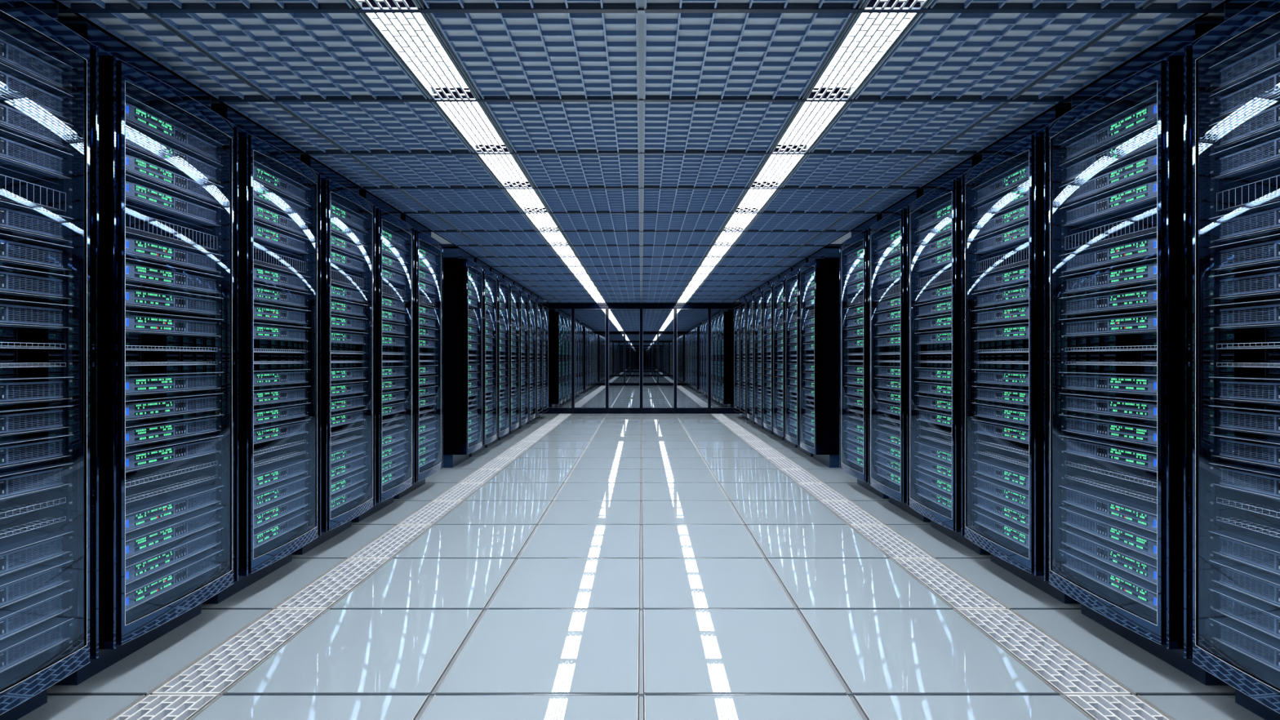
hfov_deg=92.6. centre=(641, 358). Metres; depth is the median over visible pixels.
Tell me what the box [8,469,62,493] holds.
vent grille
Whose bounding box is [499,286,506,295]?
server
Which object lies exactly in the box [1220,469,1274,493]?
vent grille
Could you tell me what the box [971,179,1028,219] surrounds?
server
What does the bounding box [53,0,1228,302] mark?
ceiling
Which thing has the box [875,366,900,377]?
server
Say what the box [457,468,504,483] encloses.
floor vent
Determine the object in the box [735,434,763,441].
floor vent
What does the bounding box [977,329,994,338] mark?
vent grille
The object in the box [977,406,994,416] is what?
vent grille
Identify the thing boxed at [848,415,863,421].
wire basket
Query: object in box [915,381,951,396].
server
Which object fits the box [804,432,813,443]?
server
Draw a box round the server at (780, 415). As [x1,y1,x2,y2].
[776,413,782,421]
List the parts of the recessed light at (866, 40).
light panel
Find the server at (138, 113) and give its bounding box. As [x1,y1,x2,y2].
[125,94,223,162]
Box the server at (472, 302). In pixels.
[468,297,479,307]
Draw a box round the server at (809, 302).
[803,297,813,307]
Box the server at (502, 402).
[499,399,506,406]
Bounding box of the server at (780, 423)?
[775,419,782,427]
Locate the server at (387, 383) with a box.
[382,377,405,390]
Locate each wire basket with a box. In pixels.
[0,166,66,211]
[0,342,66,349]
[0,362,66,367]
[0,497,66,519]
[0,515,66,538]
[125,204,216,249]
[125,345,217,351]
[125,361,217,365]
[125,461,217,487]
[125,475,216,503]
[253,242,304,272]
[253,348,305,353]
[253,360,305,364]
[253,440,305,455]
[253,450,305,467]
[330,266,363,287]
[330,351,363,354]
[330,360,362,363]
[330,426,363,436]
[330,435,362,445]
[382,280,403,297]
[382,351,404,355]
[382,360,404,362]
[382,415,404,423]
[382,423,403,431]
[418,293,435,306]
[418,352,435,355]
[418,360,435,361]
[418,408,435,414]
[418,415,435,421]
[468,306,476,316]
[805,307,813,316]
[847,408,863,414]
[848,293,863,306]
[848,352,863,355]
[848,360,863,361]
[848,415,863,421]
[878,351,900,355]
[878,360,900,362]
[878,415,900,423]
[879,280,900,297]
[879,423,900,431]
[919,266,951,287]
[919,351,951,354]
[919,426,951,436]
[920,360,951,363]
[920,435,951,445]
[977,242,1028,272]
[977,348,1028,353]
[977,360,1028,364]
[977,440,1028,455]
[977,450,1028,467]
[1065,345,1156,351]
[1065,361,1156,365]
[1065,461,1156,487]
[1066,204,1156,249]
[1066,475,1156,503]
[1216,167,1279,211]
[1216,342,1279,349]
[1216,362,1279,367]
[1216,497,1279,518]
[1216,515,1279,537]
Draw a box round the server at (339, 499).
[330,483,368,511]
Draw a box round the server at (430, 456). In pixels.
[418,451,437,467]
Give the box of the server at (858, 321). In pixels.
[844,315,863,327]
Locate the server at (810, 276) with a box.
[804,270,813,282]
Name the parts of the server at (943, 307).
lamp panel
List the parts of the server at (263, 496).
lamp panel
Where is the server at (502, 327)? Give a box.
[499,324,506,331]
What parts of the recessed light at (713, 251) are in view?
light panel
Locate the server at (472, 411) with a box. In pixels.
[468,407,479,417]
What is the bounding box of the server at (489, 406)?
[485,403,493,411]
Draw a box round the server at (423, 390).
[418,386,435,396]
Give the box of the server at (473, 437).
[468,432,478,443]
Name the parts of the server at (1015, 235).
lamp panel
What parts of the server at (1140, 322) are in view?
lamp panel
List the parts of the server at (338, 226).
lamp panel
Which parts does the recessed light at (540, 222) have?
light panel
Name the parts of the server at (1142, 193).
lamp panel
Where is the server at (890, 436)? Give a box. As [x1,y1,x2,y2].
[874,429,900,446]
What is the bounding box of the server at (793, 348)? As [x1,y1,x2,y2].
[789,344,796,351]
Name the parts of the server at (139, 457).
lamp panel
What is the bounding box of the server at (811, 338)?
[804,333,813,342]
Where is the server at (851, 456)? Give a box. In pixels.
[844,451,863,467]
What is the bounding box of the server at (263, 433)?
[253,418,310,444]
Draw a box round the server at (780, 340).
[776,337,782,344]
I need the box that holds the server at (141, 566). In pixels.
[125,527,223,585]
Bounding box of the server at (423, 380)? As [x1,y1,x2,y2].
[418,375,436,386]
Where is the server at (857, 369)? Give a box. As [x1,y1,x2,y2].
[844,364,863,374]
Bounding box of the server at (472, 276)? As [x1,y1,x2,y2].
[468,270,479,282]
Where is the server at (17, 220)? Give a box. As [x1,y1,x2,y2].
[0,200,72,241]
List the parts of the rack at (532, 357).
post, panel, mounting rail, door, post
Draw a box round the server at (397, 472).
[382,464,408,485]
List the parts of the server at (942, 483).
lamp panel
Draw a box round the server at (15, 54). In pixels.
[0,30,73,92]
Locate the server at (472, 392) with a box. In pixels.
[468,388,477,396]
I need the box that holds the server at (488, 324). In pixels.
[485,320,493,328]
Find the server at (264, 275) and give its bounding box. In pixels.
[253,262,311,290]
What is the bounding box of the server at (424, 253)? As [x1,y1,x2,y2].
[418,244,437,262]
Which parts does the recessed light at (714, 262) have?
light panel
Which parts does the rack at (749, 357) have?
post, door, mounting rail, panel, post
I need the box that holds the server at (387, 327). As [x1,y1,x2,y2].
[382,321,405,334]
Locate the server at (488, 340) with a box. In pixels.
[485,336,494,343]
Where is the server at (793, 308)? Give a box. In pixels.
[789,302,796,312]
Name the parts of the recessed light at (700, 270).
light panel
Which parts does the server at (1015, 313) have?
lamp panel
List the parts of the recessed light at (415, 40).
light panel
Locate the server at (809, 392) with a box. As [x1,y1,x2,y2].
[804,388,813,396]
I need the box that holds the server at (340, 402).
[330,395,367,412]
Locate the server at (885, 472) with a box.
[875,464,900,485]
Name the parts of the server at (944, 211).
lamp panel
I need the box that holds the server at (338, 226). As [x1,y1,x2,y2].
[330,215,367,243]
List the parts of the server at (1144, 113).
lamp panel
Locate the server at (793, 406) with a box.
[788,403,796,411]
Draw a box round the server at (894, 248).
[874,239,900,260]
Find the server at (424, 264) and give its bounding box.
[418,256,438,273]
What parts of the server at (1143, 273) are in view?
lamp panel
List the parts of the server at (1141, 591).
lamp panel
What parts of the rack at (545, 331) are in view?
post, mounting rail, post, door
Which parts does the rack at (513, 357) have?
post, panel, mounting rail, door, post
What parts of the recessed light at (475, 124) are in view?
light panel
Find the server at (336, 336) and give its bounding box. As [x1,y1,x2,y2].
[330,329,364,344]
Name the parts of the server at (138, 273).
lamp panel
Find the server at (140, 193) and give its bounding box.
[125,173,223,226]
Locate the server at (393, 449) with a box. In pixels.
[382,440,408,459]
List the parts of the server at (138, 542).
lamp panel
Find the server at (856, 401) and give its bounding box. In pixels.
[844,395,863,408]
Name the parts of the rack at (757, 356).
post, mounting rail, door, panel, post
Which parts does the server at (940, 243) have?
lamp panel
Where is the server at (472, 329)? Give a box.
[468,324,479,333]
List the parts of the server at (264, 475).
lamp panel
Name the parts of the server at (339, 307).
lamp panel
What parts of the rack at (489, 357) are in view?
post, panel, door, mounting rail, post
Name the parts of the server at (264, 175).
lamp panel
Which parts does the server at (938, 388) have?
lamp panel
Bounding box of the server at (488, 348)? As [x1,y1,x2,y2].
[485,344,493,351]
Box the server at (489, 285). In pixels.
[485,279,494,289]
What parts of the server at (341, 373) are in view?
lamp panel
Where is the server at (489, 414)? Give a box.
[485,410,493,419]
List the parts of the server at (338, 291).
lamp panel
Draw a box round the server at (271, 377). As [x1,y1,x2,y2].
[253,368,311,386]
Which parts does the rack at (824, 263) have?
post, mounting rail, door, panel, post, panel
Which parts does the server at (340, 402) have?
lamp panel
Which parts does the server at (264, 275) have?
lamp panel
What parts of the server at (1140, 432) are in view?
lamp panel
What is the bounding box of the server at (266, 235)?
[253,220,311,253]
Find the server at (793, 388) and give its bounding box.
[787,385,796,393]
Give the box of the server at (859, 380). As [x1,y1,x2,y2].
[845,375,863,386]
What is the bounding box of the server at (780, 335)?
[777,331,782,337]
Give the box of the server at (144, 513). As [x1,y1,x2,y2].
[125,484,222,533]
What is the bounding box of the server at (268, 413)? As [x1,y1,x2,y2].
[253,402,311,425]
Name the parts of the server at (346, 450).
lamp panel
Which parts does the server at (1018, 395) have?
lamp panel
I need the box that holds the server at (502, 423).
[499,419,506,427]
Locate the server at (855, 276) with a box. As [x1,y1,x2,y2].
[844,267,863,284]
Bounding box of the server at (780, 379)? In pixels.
[775,376,782,382]
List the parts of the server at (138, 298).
lamp panel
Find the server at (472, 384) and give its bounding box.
[468,380,478,388]
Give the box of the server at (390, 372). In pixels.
[382,366,406,377]
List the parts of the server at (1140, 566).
lamp panel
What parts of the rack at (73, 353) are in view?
panel, mounting rail, post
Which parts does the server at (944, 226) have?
lamp panel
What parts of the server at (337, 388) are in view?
lamp panel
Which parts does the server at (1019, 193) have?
lamp panel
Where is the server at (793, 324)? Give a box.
[789,320,796,328]
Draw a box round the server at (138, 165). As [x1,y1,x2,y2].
[125,146,223,204]
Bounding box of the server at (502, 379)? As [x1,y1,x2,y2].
[499,376,506,382]
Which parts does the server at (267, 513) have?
lamp panel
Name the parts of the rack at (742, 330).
door, post, mounting rail, panel, post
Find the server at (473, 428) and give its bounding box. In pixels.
[468,423,479,434]
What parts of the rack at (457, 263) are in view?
panel, post, panel, door, mounting rail, post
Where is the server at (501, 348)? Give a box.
[499,345,506,351]
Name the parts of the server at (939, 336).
lamp panel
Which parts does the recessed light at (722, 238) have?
light panel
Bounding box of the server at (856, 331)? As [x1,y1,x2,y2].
[844,326,863,337]
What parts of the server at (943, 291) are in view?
lamp panel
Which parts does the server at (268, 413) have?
lamp panel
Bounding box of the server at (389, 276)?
[382,266,408,284]
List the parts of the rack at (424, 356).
post, panel, door, mounting rail, post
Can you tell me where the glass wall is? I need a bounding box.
[542,302,740,413]
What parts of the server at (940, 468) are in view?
lamp panel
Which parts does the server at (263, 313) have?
lamp panel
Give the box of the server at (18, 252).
[0,233,73,271]
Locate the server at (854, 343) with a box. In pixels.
[846,337,863,347]
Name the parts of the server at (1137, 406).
lamp panel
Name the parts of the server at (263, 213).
lamp panel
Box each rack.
[0,0,98,719]
[53,21,238,684]
[201,106,320,604]
[292,156,375,555]
[351,191,413,522]
[393,214,443,498]
[443,247,483,467]
[469,257,497,457]
[484,267,509,448]
[497,275,519,440]
[509,281,528,434]
[519,287,536,428]
[527,292,542,424]
[533,296,548,420]
[733,296,748,420]
[739,292,755,424]
[746,287,763,428]
[753,281,773,434]
[762,275,784,440]
[773,267,797,448]
[784,257,813,457]
[799,247,839,467]
[839,214,888,498]
[868,191,930,522]
[906,156,990,555]
[961,106,1080,604]
[1044,21,1228,684]
[1183,0,1279,719]
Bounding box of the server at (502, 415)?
[499,413,506,421]
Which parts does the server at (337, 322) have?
lamp panel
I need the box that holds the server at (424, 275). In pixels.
[418,267,438,284]
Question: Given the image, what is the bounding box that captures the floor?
[17,413,1264,719]
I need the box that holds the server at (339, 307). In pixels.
[330,297,366,316]
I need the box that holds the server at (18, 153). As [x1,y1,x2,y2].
[0,128,73,178]
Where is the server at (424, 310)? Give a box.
[418,303,435,316]
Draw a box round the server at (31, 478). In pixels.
[0,462,73,500]
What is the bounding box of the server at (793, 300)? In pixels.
[788,294,796,304]
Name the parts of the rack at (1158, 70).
post, mounting rail, door, panel, post, panel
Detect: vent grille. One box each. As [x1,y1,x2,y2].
[8,45,62,84]
[8,76,62,113]
[8,108,62,142]
[8,141,62,172]
[8,211,62,235]
[8,243,62,265]
[8,274,62,294]
[8,306,62,324]
[8,382,62,399]
[8,411,62,430]
[8,440,62,462]
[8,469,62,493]
[8,537,62,568]
[8,567,62,599]
[8,595,62,631]
[8,625,62,663]
[187,134,216,157]
[187,156,216,177]
[187,179,216,199]
[187,203,216,222]
[187,253,216,268]
[187,275,216,290]
[187,298,216,311]
[187,321,216,333]
[187,376,216,387]
[187,397,216,409]
[187,418,216,432]
[187,440,216,454]
[187,490,216,508]
[187,511,216,531]
[187,533,216,553]
[187,554,216,577]
[288,183,305,199]
[288,201,305,216]
[288,219,305,233]
[288,237,305,250]
[288,276,305,287]
[288,293,305,304]
[288,311,305,321]
[288,329,305,338]
[288,373,305,381]
[288,389,305,398]
[288,406,305,416]
[288,422,305,433]
[288,462,305,475]
[288,480,305,493]
[288,497,305,511]
[288,514,305,528]
[351,215,363,226]
[351,230,363,240]
[351,244,363,254]
[351,259,363,269]
[351,291,363,299]
[351,306,363,314]
[351,320,363,328]
[351,334,363,342]
[351,370,363,377]
[351,384,363,391]
[351,398,363,405]
[351,412,363,420]
[351,444,363,454]
[351,458,363,469]
[351,472,363,483]
[351,486,363,497]
[919,215,930,226]
[919,230,930,240]
[919,244,930,254]
[919,259,930,269]
[919,291,930,299]
[919,306,930,314]
[919,320,930,328]
[919,334,930,342]
[919,370,930,377]
[919,384,930,391]
[919,398,930,405]
[919,412,930,420]
[919,444,930,454]
[919,458,930,469]
[919,472,930,483]
[919,486,930,497]
[977,183,994,199]
[977,201,994,216]
[977,219,994,233]
[977,237,994,250]
[977,276,994,287]
[977,293,994,304]
[977,311,994,321]
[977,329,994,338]
[977,373,994,381]
[977,389,994,398]
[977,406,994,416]
[977,422,994,433]
[977,462,994,475]
[977,480,994,493]
[977,497,994,511]
[977,514,994,528]
[1066,134,1094,157]
[1066,156,1094,177]
[1066,179,1094,199]
[1066,203,1094,222]
[1066,253,1094,268]
[1066,275,1094,290]
[1066,298,1094,311]
[1066,321,1094,333]
[1066,376,1094,387]
[1066,397,1094,409]
[1066,418,1094,432]
[1066,440,1094,454]
[1066,490,1094,508]
[1066,511,1094,531]
[1066,533,1094,553]
[1066,554,1094,577]
[1220,45,1274,84]
[1220,76,1274,113]
[1220,108,1274,142]
[1220,141,1274,172]
[1220,211,1274,235]
[1220,243,1274,265]
[1220,274,1274,294]
[1220,306,1274,324]
[1220,382,1274,399]
[1220,411,1274,430]
[1220,440,1274,462]
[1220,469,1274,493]
[1220,537,1274,568]
[1220,567,1274,599]
[1220,595,1274,631]
[1220,625,1274,663]
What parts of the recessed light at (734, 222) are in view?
light panel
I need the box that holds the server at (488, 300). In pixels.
[485,294,493,304]
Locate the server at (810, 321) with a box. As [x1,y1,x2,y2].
[803,315,813,325]
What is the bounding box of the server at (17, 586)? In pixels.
[0,559,73,608]
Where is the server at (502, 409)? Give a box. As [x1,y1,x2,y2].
[499,406,505,413]
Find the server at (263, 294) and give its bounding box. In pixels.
[253,283,311,307]
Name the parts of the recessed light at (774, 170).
light panel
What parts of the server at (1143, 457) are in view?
lamp panel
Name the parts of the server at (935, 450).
lamp panel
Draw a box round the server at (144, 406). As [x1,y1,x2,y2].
[125,392,222,421]
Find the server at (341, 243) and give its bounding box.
[330,231,367,257]
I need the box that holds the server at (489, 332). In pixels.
[485,328,493,336]
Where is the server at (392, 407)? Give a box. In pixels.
[382,401,406,416]
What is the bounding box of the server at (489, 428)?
[485,425,494,435]
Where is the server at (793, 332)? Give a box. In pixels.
[789,328,796,336]
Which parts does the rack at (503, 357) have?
post, panel, door, mounting rail, post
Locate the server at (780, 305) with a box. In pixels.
[776,300,782,309]
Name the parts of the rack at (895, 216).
post, mounting rail, door, panel, post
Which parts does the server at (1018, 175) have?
lamp panel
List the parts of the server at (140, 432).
lamp panel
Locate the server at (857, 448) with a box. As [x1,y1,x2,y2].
[844,440,863,456]
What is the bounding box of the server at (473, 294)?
[468,288,478,298]
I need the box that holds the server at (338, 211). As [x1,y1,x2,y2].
[330,200,367,230]
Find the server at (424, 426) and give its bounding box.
[418,420,437,434]
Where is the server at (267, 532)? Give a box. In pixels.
[253,509,311,548]
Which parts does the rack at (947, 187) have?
post, mounting rail, door, panel, post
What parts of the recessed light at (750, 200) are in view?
light panel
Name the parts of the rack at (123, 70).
panel, post, panel, door, mounting rail, post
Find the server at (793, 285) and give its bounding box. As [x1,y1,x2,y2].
[787,279,796,289]
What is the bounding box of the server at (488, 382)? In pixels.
[485,377,494,385]
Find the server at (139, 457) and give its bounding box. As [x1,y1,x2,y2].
[125,435,223,472]
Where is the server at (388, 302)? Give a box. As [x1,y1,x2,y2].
[382,294,406,311]
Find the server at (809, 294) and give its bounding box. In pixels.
[804,288,813,298]
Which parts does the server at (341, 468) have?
lamp panel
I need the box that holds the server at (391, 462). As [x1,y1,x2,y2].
[382,453,408,472]
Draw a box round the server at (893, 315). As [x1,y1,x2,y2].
[874,307,900,322]
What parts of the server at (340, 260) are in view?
lamp panel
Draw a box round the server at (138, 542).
[125,506,222,559]
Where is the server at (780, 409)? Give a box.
[777,406,782,413]
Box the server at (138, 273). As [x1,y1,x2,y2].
[125,257,223,293]
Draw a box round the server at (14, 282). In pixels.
[0,266,72,299]
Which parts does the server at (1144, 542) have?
lamp panel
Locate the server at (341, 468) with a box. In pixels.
[330,455,368,479]
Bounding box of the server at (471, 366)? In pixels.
[468,364,477,371]
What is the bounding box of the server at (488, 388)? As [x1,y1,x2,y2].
[485,385,494,393]
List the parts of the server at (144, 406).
lamp panel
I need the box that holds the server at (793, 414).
[788,410,796,419]
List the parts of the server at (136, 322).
lamp panel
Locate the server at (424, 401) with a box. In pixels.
[418,395,437,408]
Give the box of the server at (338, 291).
[330,282,366,302]
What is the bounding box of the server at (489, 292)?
[485,287,494,297]
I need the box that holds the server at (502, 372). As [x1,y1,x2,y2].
[499,369,505,376]
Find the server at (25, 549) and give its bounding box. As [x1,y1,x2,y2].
[0,530,73,576]
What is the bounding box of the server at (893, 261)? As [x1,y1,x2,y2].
[874,252,900,272]
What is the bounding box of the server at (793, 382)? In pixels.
[787,377,796,385]
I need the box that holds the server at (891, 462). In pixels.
[874,453,900,472]
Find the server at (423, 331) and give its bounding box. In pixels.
[418,326,438,337]
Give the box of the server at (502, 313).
[499,307,506,315]
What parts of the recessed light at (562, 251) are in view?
light panel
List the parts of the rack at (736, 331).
post, door, post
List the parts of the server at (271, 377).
lamp panel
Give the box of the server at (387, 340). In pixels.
[382,334,405,346]
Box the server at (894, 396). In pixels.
[874,389,900,403]
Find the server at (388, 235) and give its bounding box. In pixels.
[382,226,408,248]
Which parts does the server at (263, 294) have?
lamp panel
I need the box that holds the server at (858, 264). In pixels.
[844,256,863,273]
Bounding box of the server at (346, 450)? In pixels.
[330,441,367,464]
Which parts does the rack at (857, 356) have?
post, mounting rail, door, panel, post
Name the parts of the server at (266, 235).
lamp panel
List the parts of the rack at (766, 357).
post, mounting rail, door, panel, post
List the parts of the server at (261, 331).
lamp panel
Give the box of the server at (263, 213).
[253,200,311,236]
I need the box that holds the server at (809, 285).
[804,279,813,290]
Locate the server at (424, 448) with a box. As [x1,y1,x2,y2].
[418,440,438,456]
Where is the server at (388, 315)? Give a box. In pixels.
[382,307,408,322]
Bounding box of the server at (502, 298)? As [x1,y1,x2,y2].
[499,293,506,302]
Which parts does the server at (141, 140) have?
lamp panel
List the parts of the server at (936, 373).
lamp panel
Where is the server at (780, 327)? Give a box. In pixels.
[776,324,782,331]
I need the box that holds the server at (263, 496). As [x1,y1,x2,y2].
[253,475,310,509]
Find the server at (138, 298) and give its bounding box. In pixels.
[125,284,223,315]
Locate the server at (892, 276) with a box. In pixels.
[875,266,900,284]
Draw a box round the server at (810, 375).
[804,372,813,379]
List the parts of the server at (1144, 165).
lamp panel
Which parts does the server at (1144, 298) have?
lamp panel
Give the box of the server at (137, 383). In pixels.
[125,372,221,395]
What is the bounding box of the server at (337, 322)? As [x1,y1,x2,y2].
[330,313,365,330]
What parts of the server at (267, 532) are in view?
lamp panel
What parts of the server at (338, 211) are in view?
lamp panel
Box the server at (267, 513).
[253,492,311,528]
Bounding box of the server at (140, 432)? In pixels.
[125,413,222,447]
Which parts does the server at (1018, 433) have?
lamp panel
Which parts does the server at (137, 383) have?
lamp panel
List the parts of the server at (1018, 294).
lamp panel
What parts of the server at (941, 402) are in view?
lamp panel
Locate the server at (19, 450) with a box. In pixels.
[0,434,73,469]
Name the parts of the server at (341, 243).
lamp panel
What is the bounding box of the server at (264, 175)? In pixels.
[253,160,310,203]
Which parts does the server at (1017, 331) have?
lamp panel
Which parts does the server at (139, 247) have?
lamp panel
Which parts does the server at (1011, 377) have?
lamp panel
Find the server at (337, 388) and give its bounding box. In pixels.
[330,381,366,396]
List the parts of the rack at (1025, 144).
post, mounting rail, door, panel, post, panel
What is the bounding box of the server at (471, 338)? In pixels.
[468,333,478,342]
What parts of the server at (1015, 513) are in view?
lamp panel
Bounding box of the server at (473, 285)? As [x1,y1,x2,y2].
[468,279,478,290]
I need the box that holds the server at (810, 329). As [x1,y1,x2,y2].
[803,324,813,333]
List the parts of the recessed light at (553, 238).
light panel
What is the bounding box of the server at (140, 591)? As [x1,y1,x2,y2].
[125,548,223,611]
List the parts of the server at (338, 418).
lamp panel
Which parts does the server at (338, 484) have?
lamp panel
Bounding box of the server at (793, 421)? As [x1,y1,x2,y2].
[787,417,796,426]
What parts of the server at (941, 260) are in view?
lamp panel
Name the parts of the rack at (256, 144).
panel, post, panel, door, mounting rail, post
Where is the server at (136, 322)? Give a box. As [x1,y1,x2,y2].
[125,310,222,337]
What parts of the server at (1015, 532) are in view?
lamp panel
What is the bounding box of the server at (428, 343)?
[418,337,435,347]
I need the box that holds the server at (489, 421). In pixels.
[485,417,494,426]
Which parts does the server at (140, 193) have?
lamp panel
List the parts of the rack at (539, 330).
post, panel, mounting rail, post, door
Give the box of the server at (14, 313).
[0,298,73,328]
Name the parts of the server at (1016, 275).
lamp panel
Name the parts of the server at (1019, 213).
lamp panel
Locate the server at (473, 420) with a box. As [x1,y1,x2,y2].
[468,416,478,426]
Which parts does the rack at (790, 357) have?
post, mounting rail, door, panel, post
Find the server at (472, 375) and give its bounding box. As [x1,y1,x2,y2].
[468,372,477,379]
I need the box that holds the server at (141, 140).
[125,120,222,182]
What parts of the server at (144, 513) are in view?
lamp panel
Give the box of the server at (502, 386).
[499,383,505,390]
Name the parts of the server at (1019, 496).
lamp panel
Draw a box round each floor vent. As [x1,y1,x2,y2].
[106,693,222,719]
[146,608,329,695]
[271,557,392,609]
[346,524,435,558]
[396,500,464,524]
[431,482,486,500]
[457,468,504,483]
[478,457,518,469]
[494,448,528,457]
[508,440,538,448]
[520,434,546,441]
[528,429,552,435]
[537,424,559,429]
[544,420,564,424]
[550,416,568,420]
[555,413,572,417]
[710,413,727,417]
[714,416,732,420]
[718,420,737,424]
[723,424,745,429]
[729,429,753,435]
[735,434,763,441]
[743,440,773,448]
[754,448,787,457]
[764,457,804,469]
[777,468,824,483]
[795,482,850,500]
[817,500,885,524]
[847,524,935,558]
[889,557,1010,609]
[952,608,1136,695]
[1059,693,1175,719]
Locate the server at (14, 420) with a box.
[0,404,71,436]
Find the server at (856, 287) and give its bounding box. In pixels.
[844,279,863,294]
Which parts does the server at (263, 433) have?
lamp panel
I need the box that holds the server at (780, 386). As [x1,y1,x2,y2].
[777,383,782,390]
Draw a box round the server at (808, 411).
[802,407,813,417]
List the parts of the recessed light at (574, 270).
light panel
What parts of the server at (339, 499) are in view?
lamp panel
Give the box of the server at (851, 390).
[846,386,863,396]
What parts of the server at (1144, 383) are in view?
lamp panel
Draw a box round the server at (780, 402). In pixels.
[775,399,782,406]
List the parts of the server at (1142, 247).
lamp panel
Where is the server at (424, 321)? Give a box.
[418,315,437,327]
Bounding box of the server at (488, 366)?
[485,363,493,369]
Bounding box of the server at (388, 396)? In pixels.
[382,389,408,403]
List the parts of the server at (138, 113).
lamp panel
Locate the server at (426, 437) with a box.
[418,430,437,445]
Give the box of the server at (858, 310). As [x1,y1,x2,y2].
[846,303,863,316]
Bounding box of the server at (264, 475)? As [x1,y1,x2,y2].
[253,458,311,490]
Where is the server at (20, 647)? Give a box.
[0,616,73,673]
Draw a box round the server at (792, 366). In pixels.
[789,363,796,369]
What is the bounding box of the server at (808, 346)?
[804,342,813,350]
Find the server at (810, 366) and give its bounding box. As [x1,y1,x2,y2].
[804,364,813,371]
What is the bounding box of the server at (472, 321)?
[468,315,479,325]
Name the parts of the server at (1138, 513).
lamp panel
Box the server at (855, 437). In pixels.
[844,430,863,445]
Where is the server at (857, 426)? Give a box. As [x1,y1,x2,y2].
[844,420,863,434]
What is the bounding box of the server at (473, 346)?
[468,342,478,350]
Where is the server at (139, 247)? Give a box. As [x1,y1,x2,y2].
[125,231,223,272]
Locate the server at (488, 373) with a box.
[485,370,493,377]
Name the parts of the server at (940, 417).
lamp panel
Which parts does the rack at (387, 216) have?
post, panel, door, mounting rail, post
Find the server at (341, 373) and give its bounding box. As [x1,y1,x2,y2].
[330,367,367,381]
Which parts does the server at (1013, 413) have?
lamp panel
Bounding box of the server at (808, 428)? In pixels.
[803,423,813,434]
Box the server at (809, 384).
[804,380,813,388]
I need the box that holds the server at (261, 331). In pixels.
[253,322,310,341]
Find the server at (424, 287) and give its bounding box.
[418,279,438,294]
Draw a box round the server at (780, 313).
[775,307,782,315]
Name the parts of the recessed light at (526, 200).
light panel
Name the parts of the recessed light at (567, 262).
light panel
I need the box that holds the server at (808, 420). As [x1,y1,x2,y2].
[804,416,813,426]
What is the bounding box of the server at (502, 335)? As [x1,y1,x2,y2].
[499,331,505,337]
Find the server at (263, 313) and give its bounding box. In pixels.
[253,302,309,324]
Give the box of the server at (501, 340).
[499,337,506,344]
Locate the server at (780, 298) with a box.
[775,293,782,302]
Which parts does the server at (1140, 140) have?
lamp panel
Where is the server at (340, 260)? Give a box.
[330,247,368,271]
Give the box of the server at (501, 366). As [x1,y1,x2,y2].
[499,364,505,368]
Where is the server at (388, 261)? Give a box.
[382,252,408,272]
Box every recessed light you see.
[348,0,424,8]
[359,13,480,99]
[431,102,513,152]
[475,154,535,187]
[503,189,551,213]
[523,213,562,231]
[537,231,571,245]
[550,246,577,257]
[559,257,584,266]
[566,266,588,274]
[573,275,592,280]
[578,281,596,286]
[582,286,599,291]
[586,291,602,295]
[590,295,604,299]
[593,299,606,302]
[675,299,688,302]
[678,295,692,299]
[680,291,695,295]
[683,286,699,291]
[685,281,703,286]
[689,275,709,280]
[693,266,715,274]
[698,257,723,266]
[704,246,732,257]
[711,231,744,245]
[720,213,759,231]
[731,189,778,213]
[746,154,807,187]
[768,102,850,152]
[801,13,923,99]
[857,0,933,8]
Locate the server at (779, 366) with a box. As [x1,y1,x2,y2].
[777,364,782,368]
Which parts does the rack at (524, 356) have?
post, panel, mounting rail, door, post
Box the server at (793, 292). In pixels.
[787,287,796,297]
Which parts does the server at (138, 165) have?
lamp panel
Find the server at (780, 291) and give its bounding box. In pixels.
[776,286,782,295]
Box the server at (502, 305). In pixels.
[499,300,506,309]
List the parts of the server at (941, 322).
lamp panel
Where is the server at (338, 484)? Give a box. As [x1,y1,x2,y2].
[330,469,367,495]
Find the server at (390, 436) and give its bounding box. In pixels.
[382,429,408,446]
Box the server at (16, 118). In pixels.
[0,95,73,149]
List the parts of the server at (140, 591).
lamp panel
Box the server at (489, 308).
[485,302,493,312]
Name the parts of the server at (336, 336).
lamp panel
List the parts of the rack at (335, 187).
post, panel, door, mounting rail, post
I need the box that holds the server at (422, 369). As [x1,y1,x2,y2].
[418,364,438,374]
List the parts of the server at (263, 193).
lamp panel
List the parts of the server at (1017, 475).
lamp panel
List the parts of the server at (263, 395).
lamp panel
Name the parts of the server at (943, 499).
lamp panel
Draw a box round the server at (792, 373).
[788,370,796,377]
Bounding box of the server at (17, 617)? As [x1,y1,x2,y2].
[0,587,73,640]
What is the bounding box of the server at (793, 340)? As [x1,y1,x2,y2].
[787,336,796,343]
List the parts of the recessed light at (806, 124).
light panel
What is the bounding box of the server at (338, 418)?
[330,408,366,427]
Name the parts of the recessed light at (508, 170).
light panel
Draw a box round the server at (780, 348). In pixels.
[776,345,782,351]
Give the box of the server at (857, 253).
[844,244,863,262]
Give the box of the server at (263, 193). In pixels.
[253,179,311,219]
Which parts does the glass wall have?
glass pane, glass pane, glass pane, glass pane, glass pane, glass pane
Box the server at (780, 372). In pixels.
[777,369,782,376]
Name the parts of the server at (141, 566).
lamp panel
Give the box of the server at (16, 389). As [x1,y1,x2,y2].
[0,377,69,404]
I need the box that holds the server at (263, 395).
[253,386,307,405]
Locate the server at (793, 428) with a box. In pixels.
[787,425,796,435]
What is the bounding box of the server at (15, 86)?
[0,62,73,119]
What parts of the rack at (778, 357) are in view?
post, mounting rail, door, panel, post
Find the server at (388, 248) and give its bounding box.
[382,239,408,260]

